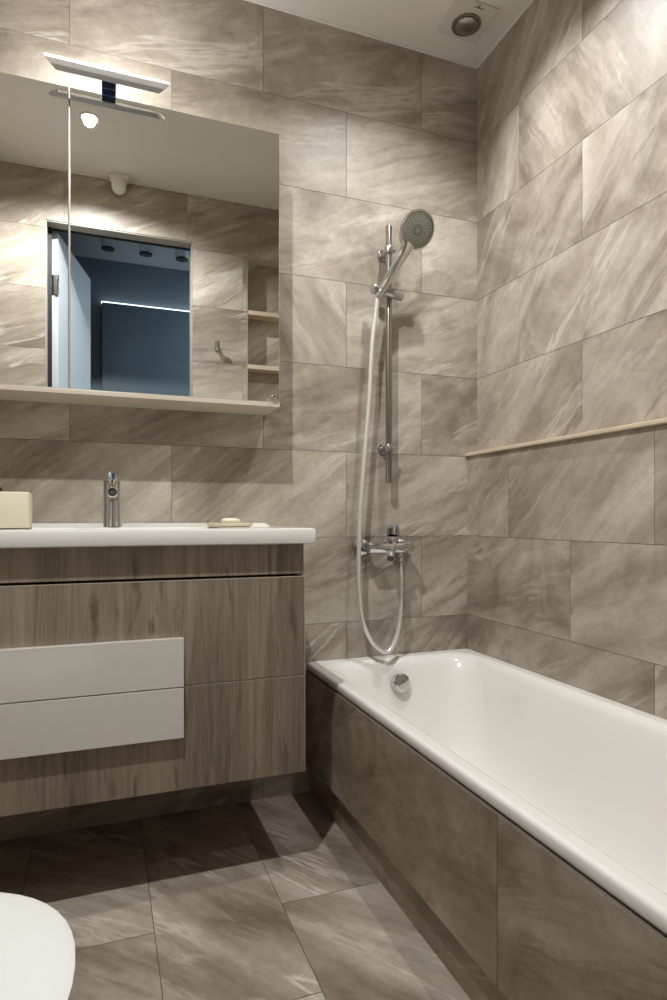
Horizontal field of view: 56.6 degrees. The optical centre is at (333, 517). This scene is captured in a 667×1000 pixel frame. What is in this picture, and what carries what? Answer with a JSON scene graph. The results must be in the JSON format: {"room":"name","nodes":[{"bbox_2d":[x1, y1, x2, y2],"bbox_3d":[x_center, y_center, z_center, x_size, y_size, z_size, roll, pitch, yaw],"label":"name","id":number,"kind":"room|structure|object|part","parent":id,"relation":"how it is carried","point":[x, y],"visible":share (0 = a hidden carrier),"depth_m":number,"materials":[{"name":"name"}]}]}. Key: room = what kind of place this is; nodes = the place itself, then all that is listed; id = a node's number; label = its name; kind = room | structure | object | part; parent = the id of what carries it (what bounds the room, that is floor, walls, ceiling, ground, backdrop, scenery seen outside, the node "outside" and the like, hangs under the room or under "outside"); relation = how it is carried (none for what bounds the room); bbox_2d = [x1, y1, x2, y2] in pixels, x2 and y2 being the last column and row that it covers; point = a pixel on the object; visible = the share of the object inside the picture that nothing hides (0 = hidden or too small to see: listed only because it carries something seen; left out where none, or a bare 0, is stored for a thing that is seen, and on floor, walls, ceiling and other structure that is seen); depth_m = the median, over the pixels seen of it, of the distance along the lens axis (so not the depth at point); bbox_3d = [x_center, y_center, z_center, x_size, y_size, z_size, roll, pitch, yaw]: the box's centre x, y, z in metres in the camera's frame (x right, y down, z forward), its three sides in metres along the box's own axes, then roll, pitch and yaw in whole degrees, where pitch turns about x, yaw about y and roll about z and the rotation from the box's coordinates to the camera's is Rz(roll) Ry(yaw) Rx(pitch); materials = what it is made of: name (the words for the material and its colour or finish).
{"room":"bathroom","nodes":[
{"label":"bathroom","id":0,"kind":"room"},
{"bbox_2d":[0,791,470,999],"bbox_3d":[-0.065,1.005,1.223,1.876,0.120,1.735,0,0,-20],"label":"floor","id":1,"kind":"structure","parent":0,"point":[267,898],"depth_m":1.51,"materials":[{"name":"tile"}]},
{"bbox_2d":[0,892,74,999],"bbox_3d":[-0.550,0.725,0.618,0.540,0.439,0.412,0,0,-20],"label":"toilet","id":2,"kind":"object","parent":1,"relation":"on","point":[37,945],"visible":1,"depth_m":0.72,"materials":[{"name":"ceramic"}]},
{"bbox_2d":[306,671,666,999],"bbox_3d":[0.208,0.737,1.370,0.030,0.416,1.646,0,0,-20],"label":"bathtub surround","id":3,"kind":"object","parent":1,"relation":"on","point":[506,915],"visible":0.98,"depth_m":1.18,"materials":[{"name":"stone"}]},
{"bbox_2d":[308,649,666,934],"bbox_3d":[0.497,0.694,1.478,0.642,0.393,1.646,0,0,-20],"label":"bathtub","id":4,"kind":"object","parent":1,"relation":"on","point":[582,772],"visible":0.72,"depth_m":1.71,"materials":[{"name":"ceramic"}]},
{"bbox_2d":[0,0,476,840],"bbox_3d":[-0.365,-0.390,2.090,1.920,2.670,0.100,0,0,-20],"label":"wall","id":5,"kind":"structure","parent":0,"point":[372,132],"depth_m":2.16,"materials":[{"name":"tile"}]},
{"bbox_2d":[0,72,279,414],"bbox_3d":[-0.665,-0.771,1.827,1.006,0.854,0.181,0,0,-20],"label":"upper cabinet","id":6,"kind":"object","parent":5,"relation":"attached to","point":[139,242],"visible":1,"depth_m":1.78,"materials":[{"name":"silver glass"}]},
{"bbox_2d":[0,72,68,388],"bbox_3d":[-0.924,-0.778,1.654,0.399,0.838,0.004,0,0,-20],"label":"mirror glass","id":7,"kind":"object","parent":6,"relation":"on","point":[34,114],"depth_m":1.69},
{"bbox_2d":[44,53,169,96],"bbox_3d":[-0.637,-1.210,1.758,0.323,0.027,0.162,0,0,-20],"label":"lamp","id":8,"kind":"object","parent":6,"relation":"on","point":[109,77],"visible":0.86,"depth_m":1.70,"materials":[{"name":"metal"}]},
{"bbox_3d":[-0.643,-1.209,1.774,0.039,0.024,0.128,0,0,-20],"label":"post","id":9,"kind":"part","parent":8,"relation":"part of","materials":[{"name":"black metal"}]},
{"bbox_3d":[-0.667,-0.351,1.833,1.006,0.014,0.168,0,0,-20],"label":"panel","id":10,"kind":"part","parent":6,"relation":"part of","materials":[{"name":"beige wood"}]},
{"bbox_2d":[70,87,278,402],"bbox_3d":[-0.451,-0.778,1.830,0.602,0.838,0.004,0,0,-20],"label":"mirror glass","id":11,"kind":"object","parent":6,"relation":"on","point":[174,215],"depth_m":1.82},
{"bbox_2d":[0,544,304,816],"bbox_3d":[-0.614,0.377,1.695,0.989,0.613,0.462,0,0,-20],"label":"vanity cabinet","id":12,"kind":"object","parent":5,"relation":"attached to","point":[126,672],"visible":0.91,"depth_m":1.52,"materials":[{"name":"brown wood"}]},
{"bbox_3d":[-0.685,0.485,1.432,0.664,0.124,0.018,0,0,-20],"label":"handle panel","id":13,"kind":"part","parent":12,"relation":"part of","materials":[{"name":"white paint"}]},
{"bbox_3d":[-0.685,0.359,1.432,0.664,0.121,0.018,0,0,-20],"label":"handle panel","id":14,"kind":"part","parent":12,"relation":"part of","materials":[{"name":"white paint"}]},
{"bbox_3d":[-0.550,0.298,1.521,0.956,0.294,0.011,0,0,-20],"label":"rail","id":15,"kind":"part","parent":12,"relation":"part of","materials":[{"name":"metal"}]},
{"bbox_3d":[-0.544,0.554,1.504,0.988,0.258,0.018,0,0,-20],"label":"drawer","id":16,"kind":"part","parent":12,"relation":"part of","materials":[{"name":"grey wood"}]},
{"bbox_3d":[-0.544,0.290,1.504,0.988,0.264,0.018,0,0,-20],"label":"drawer","id":17,"kind":"part","parent":12,"relation":"part of","materials":[{"name":"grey wood"}]},
{"bbox_2d":[0,523,315,548],"bbox_3d":[-0.607,0.078,1.694,1.026,0.123,0.470,0,0,-20],"label":"washbasin","id":18,"kind":"object","parent":12,"relation":"in","point":[41,535],"visible":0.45,"depth_m":1.53,"materials":[{"name":"ceramic"}]},
{"bbox_2d":[0,487,31,527],"bbox_3d":[-0.871,-0.027,1.653,0.116,0.108,0.085,0,0,-20],"label":"storage box","id":19,"kind":"object","parent":18,"relation":"on","point":[15,507],"visible":1,"depth_m":1.62,"materials":[{"name":"beige plastic"}]},
{"bbox_2d":[103,471,120,526],"bbox_3d":[-0.636,-0.052,1.781,0.050,0.158,0.130,0,0,-20],"label":"tap","id":20,"kind":"object","parent":18,"relation":"on","point":[111,486],"visible":0.97,"depth_m":1.80,"materials":[{"name":"silver metal"}]},
{"bbox_3d":[-0.629,-0.066,1.763,0.033,0.039,0.092,0,0,-20],"label":"spout","id":21,"kind":"part","parent":20,"relation":"part of","materials":[{"name":"silver metal"}]},
{"bbox_3d":[-0.636,-0.110,1.780,0.030,0.042,0.094,0,0,-20],"label":"lever","id":22,"kind":"part","parent":20,"relation":"part of","materials":[{"name":"silver metal"}]},
{"bbox_2d":[207,523,252,526],"bbox_3d":[-0.308,0.021,1.844,0.130,0.012,0.080,0,0,-20],"label":"soap dish","id":23,"kind":"object","parent":18,"relation":"on","point":[208,524],"visible":1,"depth_m":1.81,"materials":[{"name":"beige ceramic"}]},
{"bbox_2d":[221,518,239,522],"bbox_3d":[-0.306,0.010,1.845,0.058,0.019,0.040,0,0,-20],"label":"soap bar","id":24,"kind":"object","parent":23,"relation":"in","point":[225,520],"visible":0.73,"depth_m":1.83,"materials":[{"name":"beige wax"}]},
{"bbox_2d":[244,0,477,68],"bbox_3d":[-0.346,-1.722,2.038,1.920,0.006,0.010,0,0,-20],"label":"trim","id":25,"kind":"structure","parent":5,"relation":"attached to","point":[251,1],"depth_m":2.20,"materials":[{"name":"white plastic"}]},
{"bbox_2d":[352,525,414,560],"bbox_3d":[0.202,0.088,2.153,0.223,0.126,0.176,0,0,-20],"label":"mixer","id":26,"kind":"object","parent":5,"relation":"attached to","point":[395,545],"visible":0.98,"depth_m":2.16,"materials":[{"name":"silver metal"}]},
{"bbox_2d":[356,297,403,653],"bbox_3d":[0.166,-0.141,2.151,0.182,1.233,0.037,0,0,-23],"label":"shower hose","id":27,"kind":"object","parent":26,"relation":"attached to","point":[376,306],"visible":1,"depth_m":2.13,"materials":[{"name":"silver metal"}]},
{"bbox_3d":[0.197,0.121,2.114,0.030,0.046,0.113,0,0,7],"label":"spout","id":28,"kind":"part","parent":26,"relation":"part of","materials":[{"name":"silver metal"}]},
{"bbox_3d":[0.205,0.047,2.139,0.048,0.044,0.118,0,0,5],"label":"lever","id":29,"kind":"part","parent":26,"relation":"part of","materials":[{"name":"silver metal"}]},
{"bbox_2d":[398,553,403,560],"bbox_3d":[0.237,0.137,2.189,0.021,0.028,0.021,0,0,-20],"label":"outlet","id":30,"kind":"object","parent":26,"relation":"attached to","point":[400,555],"depth_m":2.18,"materials":[{"name":"silver metal"}]},
{"bbox_3d":[0.263,0.105,2.192,0.035,0.045,0.057,0,0,-20],"label":"diverter knob","id":31,"kind":"part","parent":26,"relation":"part of","materials":[{"name":"silver metal"}]},
{"bbox_2d":[371,225,403,482],"bbox_3d":[0.182,-0.576,2.188,0.118,0.907,0.096,0,0,-20],"label":"shower rail","id":32,"kind":"object","parent":5,"relation":"attached to","point":[391,293],"visible":0.95,"depth_m":2.18,"materials":[{"name":"silver metal"}]},
{"bbox_2d":[375,209,434,299],"bbox_3d":[0.246,-0.895,2.106,0.203,0.290,0.083,0,0,-3],"label":"shower","id":33,"kind":"object","parent":32,"relation":"attached to","point":[416,229],"visible":1,"depth_m":2.10,"materials":[{"name":"silver metal"}]},
{"bbox_3d":[0.218,-0.862,2.116,0.126,0.175,0.045,0,0,5],"label":"handle","id":34,"kind":"part","parent":33,"relation":"part of","materials":[{"name":"silver metal"}]},
{"bbox_2d":[256,0,530,65],"bbox_3d":[-0.073,-1.775,1.308,2.120,0.100,1.770,0,0,-20],"label":"ceiling","id":35,"kind":"structure","parent":0,"point":[413,23],"depth_m":2.14,"materials":[{"name":"paint"}]},
{"bbox_2d":[436,0,499,43],"bbox_3d":[0.462,-1.713,2.144,0.158,0.024,0.158,0,0,-20],"label":"fan","id":36,"kind":"object","parent":35,"relation":"attached to","point":[466,20],"visible":1,"depth_m":2.13,"materials":[{"name":"white plastic"}]},
{"bbox_2d":[467,424,666,719],"bbox_3d":[0.867,0.356,1.615,0.144,1.177,1.650,0,0,-20],"label":"wall","id":37,"kind":"structure","parent":0,"point":[567,540],"depth_m":1.82,"materials":[{"name":"tile"}]},
{"bbox_2d":[465,418,666,456],"bbox_3d":[0.813,-0.238,1.596,0.058,0.013,1.647,0,0,-20],"label":"trim","id":38,"kind":"structure","parent":37,"relation":"on","point":[661,421],"depth_m":1.80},
{"bbox_2d":[477,0,666,450],"bbox_3d":[0.887,-0.979,1.623,0.100,1.493,1.650,0,0,-20],"label":"wall","id":39,"kind":"structure","parent":0,"point":[572,100],"depth_m":1.90,"materials":[{"name":"tile"}]},
{"bbox_2d":[477,0,534,67],"bbox_3d":[0.837,-1.722,1.599,0.010,0.006,1.640,0,0,-20],"label":"trim","id":40,"kind":"structure","parent":39,"relation":"attached to","point":[531,1],"depth_m":2.20,"materials":[{"name":"white plastic"}]}
]}

